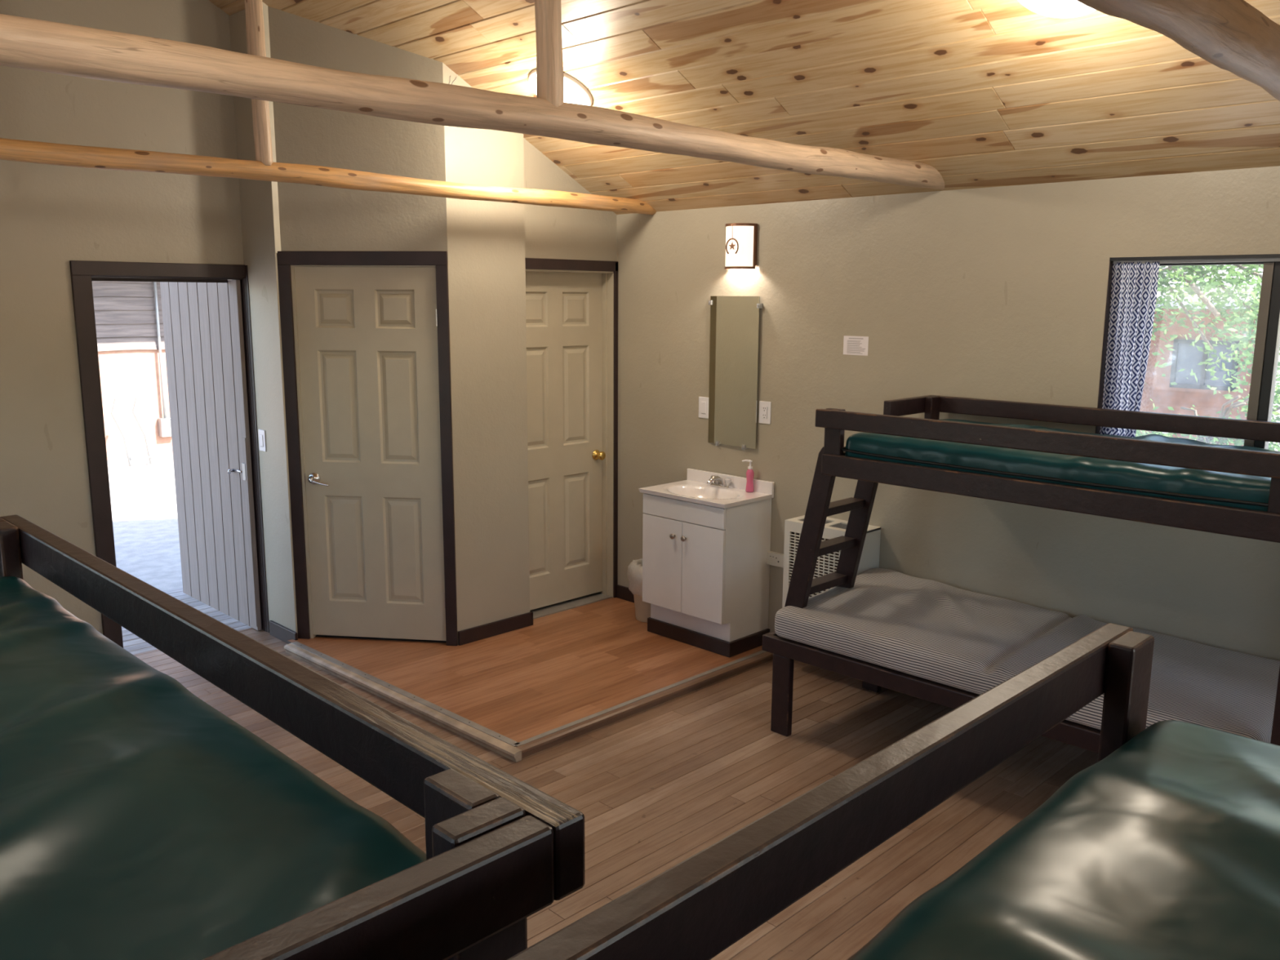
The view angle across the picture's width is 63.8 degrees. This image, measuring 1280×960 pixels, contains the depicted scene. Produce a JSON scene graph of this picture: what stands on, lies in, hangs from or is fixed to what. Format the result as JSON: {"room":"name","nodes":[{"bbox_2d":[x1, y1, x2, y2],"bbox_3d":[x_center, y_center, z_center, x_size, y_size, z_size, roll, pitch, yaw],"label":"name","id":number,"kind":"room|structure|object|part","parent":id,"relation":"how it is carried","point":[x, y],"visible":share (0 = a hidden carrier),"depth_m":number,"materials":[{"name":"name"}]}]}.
{"room":"dormitory","nodes":[
{"label":"dormitory","id":0,"kind":"room"},
{"bbox_2d":[0,0,244,634],"bbox_3d":[-2.633,-0.721,5.426,0.120,3.994,5.060,10,14,44],"label":"wall","id":1,"kind":"structure","parent":0,"point":[51,216],"depth_m":5.12,"materials":[{"name":"beige paint"}]},
{"bbox_2d":[69,260,269,648],"bbox_3d":[-2.540,-0.104,5.616,0.185,2.114,0.901,10,14,44],"label":"door frame","id":2,"kind":"structure","parent":1,"relation":"in","point":[82,273],"depth_m":5.33,"materials":[{"name":"brown wood"}]},
{"bbox_3d":[-2.786,-0.047,5.293,0.020,2.112,0.090,10,14,44],"label":"casing","id":3,"kind":"part","parent":2,"relation":"part of","materials":[{"name":"brown wood"}]},
{"bbox_3d":[-2.499,-1.100,5.390,0.022,0.072,0.884,10,14,44],"label":"casing","id":4,"kind":"part","parent":2,"relation":"part of","materials":[{"name":"brown wood"}]},
{"bbox_2d":[160,280,261,630],"bbox_3d":[-2.642,-0.180,6.260,1.109,2.027,0.064,10,14,44],"label":"plank door","id":5,"kind":"structure","parent":2,"relation":"attached to","point":[203,326],"depth_m":6.20,"materials":[{"name":"white wood"}]},
{"bbox_3d":[-2.274,-0.047,5.916,0.040,0.100,0.009,10,14,44],"label":"latch plate","id":6,"kind":"part","parent":5,"relation":"part of","materials":[{"name":"grey metal"}]},
{"bbox_3d":[-2.189,-0.114,5.889,0.020,2.042,0.022,10,14,44],"label":"casing","id":7,"kind":"part","parent":2,"relation":"part of","materials":[{"name":"brown wood"}]},
{"bbox_3d":[-2.186,-0.146,5.869,0.045,2.112,0.003,10,14,44],"label":"casing","id":8,"kind":"part","parent":2,"relation":"part of","materials":[{"name":"wood"}]},
{"bbox_2d":[228,8,297,634],"bbox_3d":[-2.043,-0.769,5.673,0.400,3.410,0.072,10,14,44],"label":"wall","id":9,"kind":"structure","parent":0,"point":[260,256],"depth_m":5.64,"materials":[{"name":"beige paint"}]},
{"bbox_2d":[257,429,266,451],"bbox_3d":[-2.128,-0.223,5.795,0.080,0.122,0.009,10,14,44],"label":"light switch","id":10,"kind":"object","parent":9,"relation":"attached to","point":[262,442],"visible":1,"depth_m":5.79,"materials":[{"name":"white plastic"}]},
{"bbox_2d":[269,620,297,644],"bbox_3d":[-2.041,0.880,5.892,0.321,0.086,0.016,10,14,44],"label":"baseboard","id":11,"kind":"structure","parent":9,"relation":"attached to","point":[277,630],"depth_m":5.89,"materials":[{"name":"grey wood"}]},
{"bbox_2d":[267,6,529,634],"bbox_3d":[-1.250,-0.751,5.576,1.287,3.418,0.430,-2,10,-15],"label":"wall","id":12,"kind":"structure","parent":0,"point":[483,242],"depth_m":5.43,"materials":[{"name":"beige paint"}]},
{"bbox_2d":[262,1,280,253],"bbox_3d":[-1.908,-1.812,5.327,0.006,1.245,0.032,10,14,44],"label":"trim","id":13,"kind":"structure","parent":12,"relation":"attached to","point":[273,184],"depth_m":5.35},
{"bbox_2d":[276,251,457,645],"bbox_3d":[-1.463,-0.130,5.610,0.930,2.180,0.151,2,10,7],"label":"door","id":14,"kind":"structure","parent":12,"relation":"in","point":[366,335],"depth_m":5.58,"materials":[{"name":"beige paint"}]},
{"bbox_3d":[-1.893,-0.132,5.629,0.072,2.172,0.018,2,10,7],"label":"casing","id":15,"kind":"part","parent":14,"relation":"part of","materials":[{"name":"brown wood"}]},
{"bbox_3d":[-1.744,0.014,5.604,0.103,0.037,0.017,1,10,5],"label":"lever","id":16,"kind":"part","parent":14,"relation":"part of","materials":[{"name":"silver metal"}]},
{"bbox_3d":[-1.457,-1.161,5.390,0.922,0.072,0.020,2,10,7],"label":"casing","id":17,"kind":"part","parent":14,"relation":"part of","materials":[{"name":"brown wood"}]},
{"bbox_3d":[-1.036,-0.130,5.522,0.062,2.128,0.018,2,10,7],"label":"casing","id":18,"kind":"part","parent":14,"relation":"part of","materials":[{"name":"brown wood"}]},
{"bbox_2d":[457,611,533,645],"bbox_3d":[-0.875,0.837,5.939,0.174,0.080,0.525,10,14,44],"label":"baseboard","id":19,"kind":"structure","parent":12,"relation":"attached to","point":[502,626],"depth_m":5.87,"materials":[{"name":"brown wood"}]},
{"bbox_2d":[523,137,617,261],"bbox_3d":[-0.485,-0.587,6.157,0.120,2.899,0.840,10,14,44],"label":"wall","id":20,"kind":"structure","parent":0,"point":[550,232],"depth_m":5.93,"materials":[{"name":"beige paint"}]},
{"bbox_2d":[524,257,617,619],"bbox_3d":[-0.478,-0.248,6.222,0.146,2.121,0.820,10,14,44],"label":"door","id":21,"kind":"structure","parent":20,"relation":"in","point":[571,305],"depth_m":6.31,"materials":[{"name":"beige paint"}]},
{"bbox_3d":[-0.398,-1.259,6.024,0.016,0.061,0.740,10,14,44],"label":"casing","id":22,"kind":"part","parent":21,"relation":"part of","materials":[{"name":"brown wood"}]},
{"bbox_3d":[-0.252,-0.154,6.457,0.070,0.064,0.064,10,14,44],"label":"knob","id":23,"kind":"part","parent":21,"relation":"part of","materials":[{"name":"gold metal"}]},
{"bbox_3d":[-0.153,-0.286,6.453,0.016,2.118,0.028,10,14,44],"label":"casing","id":24,"kind":"part","parent":21,"relation":"part of","materials":[{"name":"brown wood"}]},
{"bbox_2d":[133,627,1098,959],"bbox_3d":[0.093,1.504,3.050,7.850,0.120,5.060,10,14,44],"label":"floor","id":25,"kind":"structure","parent":0,"point":[654,788],"depth_m":4.21,"materials":[{"name":"brown wood"}]},
{"bbox_2d":[0,515,584,959],"bbox_3d":[-0.996,0.978,1.325,1.745,1.511,0.925,10,14,44],"label":"bunk bed","id":26,"kind":"object","parent":25,"relation":"on","point":[500,849],"visible":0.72,"depth_m":0.94,"materials":[{"name":"brown wood"}]},
{"bbox_3d":[-1.245,0.831,2.138,0.079,1.511,0.034,10,14,44],"label":"post","id":27,"kind":"part","parent":26,"relation":"part of","materials":[{"name":"brown wood"}]},
{"bbox_2d":[0,576,426,959],"bbox_3d":[-0.966,0.359,1.243,1.613,0.182,0.825,10,14,44],"label":"mattress","id":28,"kind":"object","parent":26,"relation":"on","point":[140,820],"visible":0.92,"depth_m":1.02,"materials":[{"name":"green leather"}]},
{"bbox_3d":[-0.387,0.383,0.606,0.036,0.073,0.853,10,14,44],"label":"rail","id":29,"kind":"part","parent":26,"relation":"part of","materials":[{"name":"black wood"}]},
{"bbox_3d":[-0.169,1.026,1.083,0.079,1.511,0.034,10,14,44],"label":"post","id":30,"kind":"part","parent":26,"relation":"part of","materials":[{"name":"brown wood"}]},
{"bbox_3d":[-0.144,1.036,1.027,0.036,1.511,0.078,10,14,44],"label":"post","id":31,"kind":"part","parent":26,"relation":"part of","materials":[{"name":"brown wood"}]},
{"bbox_2d":[288,591,762,742],"bbox_3d":[-0.599,0.912,5.756,1.980,0.001,1.921,10,14,44],"label":"platform","id":32,"kind":"object","parent":25,"relation":"on","point":[571,665],"visible":0.63,"depth_m":5.41,"materials":[{"name":"orange laminate"}]},
{"bbox_2d":[626,558,650,622],"bbox_3d":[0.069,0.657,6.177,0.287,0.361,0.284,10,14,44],"label":"toilet","id":33,"kind":"object","parent":32,"relation":"on","point":[642,609],"visible":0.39,"depth_m":6.11,"materials":[{"name":"beige ceramic"}]},
{"bbox_2d":[638,468,774,657],"bbox_3d":[0.357,0.448,5.771,0.630,0.919,0.432,10,14,44],"label":"bathroom vanity","id":34,"kind":"object","parent":32,"relation":"on","point":[706,539],"visible":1,"depth_m":5.63,"materials":[{"name":"white paint"}]},
{"bbox_3d":[0.127,0.460,5.749,0.302,0.512,0.017,10,14,44],"label":"cabinet door","id":35,"kind":"part","parent":34,"relation":"part of","materials":[{"name":"white paint"}]},
{"bbox_3d":[0.180,0.308,5.636,0.031,0.031,0.028,10,14,44],"label":"knob","id":36,"kind":"part","parent":34,"relation":"part of","materials":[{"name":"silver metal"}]},
{"bbox_3d":[0.237,0.318,5.580,0.031,0.031,0.028,10,14,44],"label":"knob","id":37,"kind":"part","parent":34,"relation":"part of","materials":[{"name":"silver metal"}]},
{"bbox_3d":[0.233,0.167,5.591,0.596,0.111,0.017,10,14,44],"label":"drawer","id":38,"kind":"part","parent":34,"relation":"part of","materials":[{"name":"white paint"}]},
{"bbox_3d":[0.339,0.498,5.541,0.292,0.512,0.017,10,14,44],"label":"cabinet door","id":39,"kind":"part","parent":34,"relation":"part of","materials":[{"name":"white paint"}]},
{"bbox_2d":[638,480,772,508],"bbox_3d":[0.356,0.107,5.707,0.630,0.090,0.405,10,14,44],"label":"sink","id":40,"kind":"object","parent":34,"relation":"in","point":[685,494],"depth_m":5.69,"materials":[{"name":"white ceramic"}]},
{"bbox_3d":[0.386,0.856,5.870,0.622,0.081,0.352,10,14,44],"label":"trim","id":41,"kind":"part","parent":34,"relation":"part of","materials":[{"name":"brown wood"}]},
{"bbox_2d":[706,475,733,488],"bbox_3d":[0.425,0.012,5.798,0.150,0.070,0.138,10,14,44],"label":"faucet","id":42,"kind":"object","parent":34,"relation":"on","point":[716,482],"depth_m":5.81,"materials":[{"name":"silver metal"}]},
{"bbox_2d":[742,459,754,492],"bbox_3d":[0.598,-0.023,5.675,0.066,0.179,0.046,-3,11,-18],"label":"soap bottle","id":43,"kind":"object","parent":34,"relation":"on","point":[749,473],"visible":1,"depth_m":5.67,"materials":[{"name":"pink plastic"}]},
{"bbox_2d":[506,622,1154,959],"bbox_3d":[0.463,1.090,0.751,0.925,1.509,2.111,10,14,44],"label":"bunk bed","id":44,"kind":"object","parent":25,"relation":"on","point":[696,908],"visible":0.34,"depth_m":0.96,"materials":[{"name":"brown wood"}]},
{"bbox_2d":[848,720,1279,959],"bbox_3d":[0.404,0.491,0.564,0.826,0.177,1.663,10,14,44],"label":"mattress","id":45,"kind":"object","parent":44,"relation":"on","point":[1166,846],"visible":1,"depth_m":0.93,"materials":[{"name":"green leather"}]},
{"bbox_3d":[0.657,0.344,1.400,0.034,0.266,0.078,10,14,44],"label":"post","id":46,"kind":"part","parent":44,"relation":"part of","materials":[{"name":"brown wood"}]},
{"bbox_2d":[762,395,1279,753],"bbox_3d":[1.562,0.490,4.144,2.111,1.509,0.925,10,14,44],"label":"bunk bed","id":47,"kind":"object","parent":25,"relation":"on","point":[832,462],"visible":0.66,"depth_m":3.97,"materials":[{"name":"brown wood"}]},
{"bbox_3d":[0.846,0.694,4.945,0.036,0.074,0.717,10,14,44],"label":"rail","id":48,"kind":"part","parent":47,"relation":"part of","materials":[{"name":"brown wood"}]},
{"bbox_3d":[0.644,0.971,4.662,0.095,0.371,0.036,10,14,44],"label":"leg","id":49,"kind":"part","parent":47,"relation":"part of","materials":[{"name":"brown wood"}]},
{"bbox_3d":[0.796,-0.159,4.222,0.078,0.266,0.034,10,14,44],"label":"post","id":50,"kind":"part","parent":47,"relation":"part of","materials":[{"name":"brown wood"}]},
{"bbox_3d":[1.174,0.880,5.185,0.095,0.371,0.036,10,14,44],"label":"leg","id":51,"kind":"part","parent":47,"relation":"part of","materials":[{"name":"brown wood"}]},
{"bbox_3d":[1.224,-0.336,4.687,0.036,0.073,0.374,10,14,44],"label":"rail","id":52,"kind":"part","parent":47,"relation":"part of","materials":[{"name":"brown wood"}]},
{"bbox_3d":[1.314,0.872,3.962,2.111,0.074,0.036,10,14,44],"label":"rail","id":53,"kind":"part","parent":47,"relation":"part of","materials":[{"name":"brown wood"}]},
{"bbox_3d":[1.353,-0.256,4.780,0.036,0.266,0.079,10,14,44],"label":"post","id":54,"kind":"part","parent":47,"relation":"part of","materials":[{"name":"brown wood"}]},
{"bbox_2d":[774,568,1279,742],"bbox_3d":[1.570,0.690,4.253,1.969,0.186,0.874,10,14,44],"label":"mattress","id":55,"kind":"object","parent":47,"relation":"on","point":[929,629],"visible":0.81,"depth_m":4.17,"materials":[{"name":"grey fabric"}]},
{"bbox_3d":[1.364,-0.141,3.599,1.796,0.073,0.036,10,14,44],"label":"rail","id":56,"kind":"part","parent":47,"relation":"part of","materials":[{"name":"brown wood"}]},
{"bbox_3d":[1.366,0.044,3.635,1.724,0.085,0.036,10,14,44],"label":"rail","id":57,"kind":"part","parent":47,"relation":"part of","materials":[{"name":"brown wood"}]},
{"bbox_2d":[841,418,1278,511],"bbox_3d":[1.687,-0.088,3.895,1.677,0.164,0.827,10,14,44],"label":"mattress","id":58,"kind":"object","parent":47,"relation":"on","point":[1212,487],"visible":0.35,"depth_m":3.59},
{"bbox_3d":[1.992,-0.248,4.219,1.796,0.073,0.036,10,14,44],"label":"rail","id":59,"kind":"part","parent":47,"relation":"part of","materials":[{"name":"brown wood"}]},
{"bbox_3d":[1.943,0.049,3.098,0.080,0.264,0.036,10,14,44],"label":"post","id":60,"kind":"part","parent":47,"relation":"part of","materials":[{"name":"brown wood"}]},
{"bbox_3d":[2.001,0.665,3.184,0.038,1.507,0.090,10,14,44],"label":"post","id":61,"kind":"part","parent":47,"relation":"part of","materials":[{"name":"brown wood"}]},
{"bbox_3d":[-0.560,0.938,5.750,1.930,0.045,1.880,10,14,44],"label":"platform","id":62,"kind":"object","parent":25,"relation":"on","visible":0},
{"bbox_2d":[284,641,521,762],"bbox_3d":[-1.226,1.052,5.062,1.974,0.049,0.079,10,14,42],"label":"edging","id":63,"kind":"object","parent":62,"relation":"attached to","point":[492,740],"visible":1,"depth_m":4.92,"materials":[{"name":"brown wood"}]},
{"bbox_2d":[515,650,773,758],"bbox_3d":[0.130,1.057,5.077,0.062,0.048,1.872,10,14,44],"label":"edging","id":64,"kind":"object","parent":62,"relation":"attached to","point":[534,744],"visible":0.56,"depth_m":4.92,"materials":[{"name":"brown wood"}]},
{"bbox_2d":[208,0,1279,214],"bbox_3d":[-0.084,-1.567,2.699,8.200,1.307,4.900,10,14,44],"label":"ceiling","id":65,"kind":"structure","parent":0,"point":[1096,95],"depth_m":4.22,"materials":[{"name":"brown wood"}]},
{"bbox_2d":[0,137,656,214],"bbox_3d":[-1.634,-1.303,4.334,0.087,0.093,4.894,10,14,44],"label":"ceiling beam","id":66,"kind":"structure","parent":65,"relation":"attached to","point":[18,150],"depth_m":4.42,"materials":[{"name":"brown wood"}]},
{"bbox_2d":[244,0,272,165],"bbox_3d":[-1.596,-1.910,4.263,0.080,1.178,0.084,10,14,44],"label":"post","id":67,"kind":"object","parent":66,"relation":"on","point":[255,27],"visible":0.73,"depth_m":4.29,"materials":[{"name":"brown wood"}]},
{"bbox_2d":[0,13,944,189],"bbox_3d":[-0.301,-1.069,3.047,0.123,0.160,4.924,10,14,44],"label":"ceiling beam","id":68,"kind":"structure","parent":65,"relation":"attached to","point":[26,43],"depth_m":2.66,"materials":[{"name":"brown wood"}]},
{"bbox_2d":[534,0,564,106],"bbox_3d":[-0.273,-1.677,2.971,0.088,1.169,0.093,10,14,44],"label":"post","id":69,"kind":"object","parent":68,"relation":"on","point":[549,59],"visible":0.94,"depth_m":3.02,"materials":[{"name":"brown wood"}]},
{"bbox_2d":[528,68,592,106],"bbox_3d":[-0.388,-1.901,5.034,0.329,0.177,0.300,10,14,44],"label":"ceiling lamp","id":70,"kind":"object","parent":65,"relation":"attached to","point":[575,92],"visible":0.3,"depth_m":4.95,"materials":[{"name":"white glass"}]},
{"bbox_2d":[1017,0,1097,18],"bbox_3d":[1.350,-1.593,3.292,0.329,0.177,0.300,10,14,44],"label":"ceiling lamp","id":71,"kind":"object","parent":65,"relation":"attached to","point":[1060,9],"visible":0.9,"depth_m":3.33,"materials":[{"name":"white glass"}]},
{"bbox_2d":[1076,0,1279,101],"bbox_3d":[0.922,-0.872,1.842,0.140,0.142,4.925,10,14,44],"label":"log","id":72,"kind":"object","parent":65,"relation":"attached to","point":[1235,37],"visible":1,"depth_m":1.98,"materials":[{"name":"beige wood"}]},
{"bbox_2d":[616,165,1279,660],"bbox_3d":[1.827,0.083,4.634,8.040,2.742,0.140,10,14,44],"label":"wall","id":73,"kind":"structure","parent":0,"point":[991,293],"depth_m":4.82,"materials":[{"name":"beige paint"}]},
{"bbox_2d":[616,584,634,602],"bbox_3d":[0.060,0.753,6.426,0.619,0.085,0.016,10,14,44],"label":"baseboard","id":74,"kind":"structure","parent":73,"relation":"attached to","point":[624,593],"depth_m":6.57,"materials":[{"name":"brown wood"}]},
{"bbox_2d":[698,396,708,418],"bbox_3d":[0.367,-0.416,5.918,0.080,0.122,0.009,10,14,44],"label":"light switch","id":75,"kind":"object","parent":73,"relation":"attached to","point":[703,401],"visible":1,"depth_m":5.92,"materials":[{"name":"white plastic"}]},
{"bbox_2d":[687,468,774,497],"bbox_3d":[0.505,0.015,5.842,0.630,0.089,0.019,10,14,44],"label":"backsplash","id":76,"kind":"structure","parent":73,"relation":"attached to","point":[740,482],"depth_m":5.80,"materials":[{"name":"white stone"}]},
{"bbox_2d":[707,296,763,449],"bbox_3d":[0.515,-0.595,5.722,0.375,0.840,0.031,10,14,44],"label":"wall mirror","id":77,"kind":"object","parent":73,"relation":"attached to","point":[734,320],"visible":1,"depth_m":5.71,"materials":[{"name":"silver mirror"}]},
{"bbox_2d":[724,222,757,269],"bbox_3d":[0.519,-1.256,5.536,0.183,0.238,0.127,10,14,44],"label":"wall sconce","id":78,"kind":"object","parent":73,"relation":"attached to","point":[741,238],"visible":1,"depth_m":5.49,"materials":[{"name":"beige glass"}]},
{"bbox_3d":[0.559,-1.273,5.574,0.179,0.218,0.012,10,14,44],"label":"plate","id":79,"kind":"part","parent":78,"relation":"part of","materials":[{"name":"brown metal"}]},
{"bbox_2d":[759,400,771,424],"bbox_3d":[0.680,-0.367,5.610,0.080,0.122,0.009,10,14,44],"label":"power outlet","id":80,"kind":"object","parent":73,"relation":"attached to","point":[765,407],"visible":1,"depth_m":5.61,"materials":[{"name":"white plastic"}]},
{"bbox_2d":[761,406,767,418],"bbox_3d":[0.679,-0.367,5.609,0.033,0.066,0.003,10,14,44],"label":"socket","id":81,"kind":"object","parent":80,"relation":"attached to","point":[764,409],"depth_m":5.61,"materials":[{"name":"white plastic"}]},
{"bbox_2d":[766,551,783,568],"bbox_3d":[0.752,0.437,5.660,0.155,0.072,0.032,10,14,44],"label":"power outlet","id":82,"kind":"object","parent":73,"relation":"attached to","point":[774,558],"visible":0.8,"depth_m":5.65,"materials":[{"name":"beige plastic"}]},
{"bbox_2d":[782,515,880,608],"bbox_3d":[0.980,0.517,5.309,0.435,0.600,0.218,10,14,44],"label":"wall heater","id":83,"kind":"object","parent":73,"relation":"attached to","point":[826,564],"visible":0.34,"depth_m":5.21,"materials":[{"name":"beige metal"}]},
{"bbox_3d":[0.935,0.544,5.268,0.415,0.520,0.010,10,14,44],"label":"burner panel","id":84,"kind":"part","parent":83,"relation":"part of","materials":[{"name":"white metal"}]},
{"bbox_3d":[0.982,0.228,5.258,0.435,0.012,0.218,10,14,44],"label":"plate","id":85,"kind":"part","parent":83,"relation":"part of","materials":[{"name":"beige metal"}]},
{"bbox_2d":[830,523,847,528],"bbox_3d":[1.048,0.247,5.191,0.154,0.018,0.123,10,14,44],"label":"vent","id":86,"kind":"object","parent":83,"relation":"attached to","point":[837,526],"depth_m":5.22,"materials":[{"name":"metal"}]},
{"bbox_3d":[0.984,0.518,5.314,0.435,0.596,0.206,10,14,44],"label":"casing","id":87,"kind":"part","parent":83,"relation":"part of","materials":[{"name":"beige metal"}]},
{"bbox_2d":[843,335,868,355],"bbox_3d":[1.081,-0.673,5.157,0.144,0.094,0.002,10,14,44],"label":"paper","id":88,"kind":"object","parent":73,"relation":"attached to","point":[852,345],"visible":1,"depth_m":5.16,"materials":[{"name":"white paper"}]},
{"bbox_2d":[1095,253,1279,448],"bbox_3d":[2.450,-0.347,3.895,1.360,0.995,0.117,10,14,44],"label":"window","id":89,"kind":"structure","parent":73,"relation":"in","point":[1267,344],"depth_m":3.95,"materials":[{"name":"brown metal"}]},
{"bbox_2d":[1099,257,1279,437],"bbox_3d":[2.437,-0.357,3.879,1.360,0.941,0.042,10,14,44],"label":"window curtain","id":90,"kind":"object","parent":89,"relation":"hanging from","point":[1134,287],"visible":0.67,"depth_m":4.25,"materials":[{"name":"blue fabric"}]},
{"bbox_3d":[2.449,-0.816,3.803,1.355,0.012,0.020,10,14,44],"label":"curtain rod","id":91,"kind":"part","parent":90,"relation":"part of","materials":[{"name":"brown metal"}]},
{"bbox_3d":[2.473,-0.360,3.915,1.360,0.975,0.054,10,14,44],"label":"frame","id":92,"kind":"part","parent":89,"relation":"part of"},
{"bbox_3d":[2.379,-0.371,3.973,0.034,0.915,0.022,10,14,44],"label":"sash","id":93,"kind":"part","parent":89,"relation":"part of","materials":[{"name":"brown metal"}]},
{"label":"outside","id":94,"kind":"structure","parent":0,"visible":0},
{"bbox_2d":[106,383,1279,591],"bbox_3d":[-3.695,0.255,10.153,50.000,0.032,50.000,10,14,44],"label":"ground","id":95,"kind":"structure","parent":94,"point":[143,496],"depth_m":9.50,"materials":[{"name":"concrete"}]},
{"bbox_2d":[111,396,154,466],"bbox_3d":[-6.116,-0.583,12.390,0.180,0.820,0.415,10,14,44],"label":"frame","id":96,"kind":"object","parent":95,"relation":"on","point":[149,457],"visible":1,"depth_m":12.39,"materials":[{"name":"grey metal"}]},
{"bbox_2d":[91,279,232,460],"bbox_3d":[-6.885,-2.342,12.217,2.950,4.450,11.800,10,14,44],"label":"building","id":97,"kind":"structure","parent":95,"relation":"on","point":[126,322],"depth_m":12.91,"materials":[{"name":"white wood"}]},
{"bbox_2d":[153,281,171,437],"bbox_3d":[-6.091,-1.774,13.074,0.110,2.460,0.180,10,14,44],"label":"electrical box","id":98,"kind":"object","parent":97,"relation":"attached to","point":[164,424],"visible":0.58,"depth_m":13.15,"materials":[{"name":"grey metal"}]},
{"bbox_2d":[121,586,251,654],"bbox_3d":[-3.230,0.916,6.069,1.200,0.038,4.000,10,14,44],"label":"floor","id":99,"kind":"structure","parent":95,"relation":"on","point":[132,643],"depth_m":6.28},
{"bbox_2d":[1139,264,1262,445],"bbox_3d":[5.678,-1.822,13.277,5.200,3.100,2.900,10,14,44],"label":"tree","id":100,"kind":"object","parent":95,"relation":"on","point":[1187,393],"visible":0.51,"depth_m":11.41,"materials":[{"name":"green plant"}]},
{"bbox_3d":[6.211,-1.266,11.317,0.620,0.500,0.013,10,14,44],"label":"pane","id":101,"kind":"part","parent":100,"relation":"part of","materials":[{"name":"white glass"}]},
{"bbox_2d":[1135,372,1279,451],"bbox_3d":[4.877,-0.201,8.629,2.246,1.577,1.114,10,14,44],"label":"bush","id":102,"kind":"object","parent":95,"relation":"on","point":[1212,440],"visible":0.19,"depth_m":8.50,"materials":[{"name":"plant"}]},
{"bbox_2d":[1150,264,1279,422],"bbox_3d":[4.094,-1.077,7.661,2.694,3.604,2.231,10,14,44],"label":"tree","id":103,"kind":"object","parent":95,"relation":"on","point":[1191,287],"visible":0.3,"depth_m":7.29,"materials":[{"name":"green plant"}]}
]}

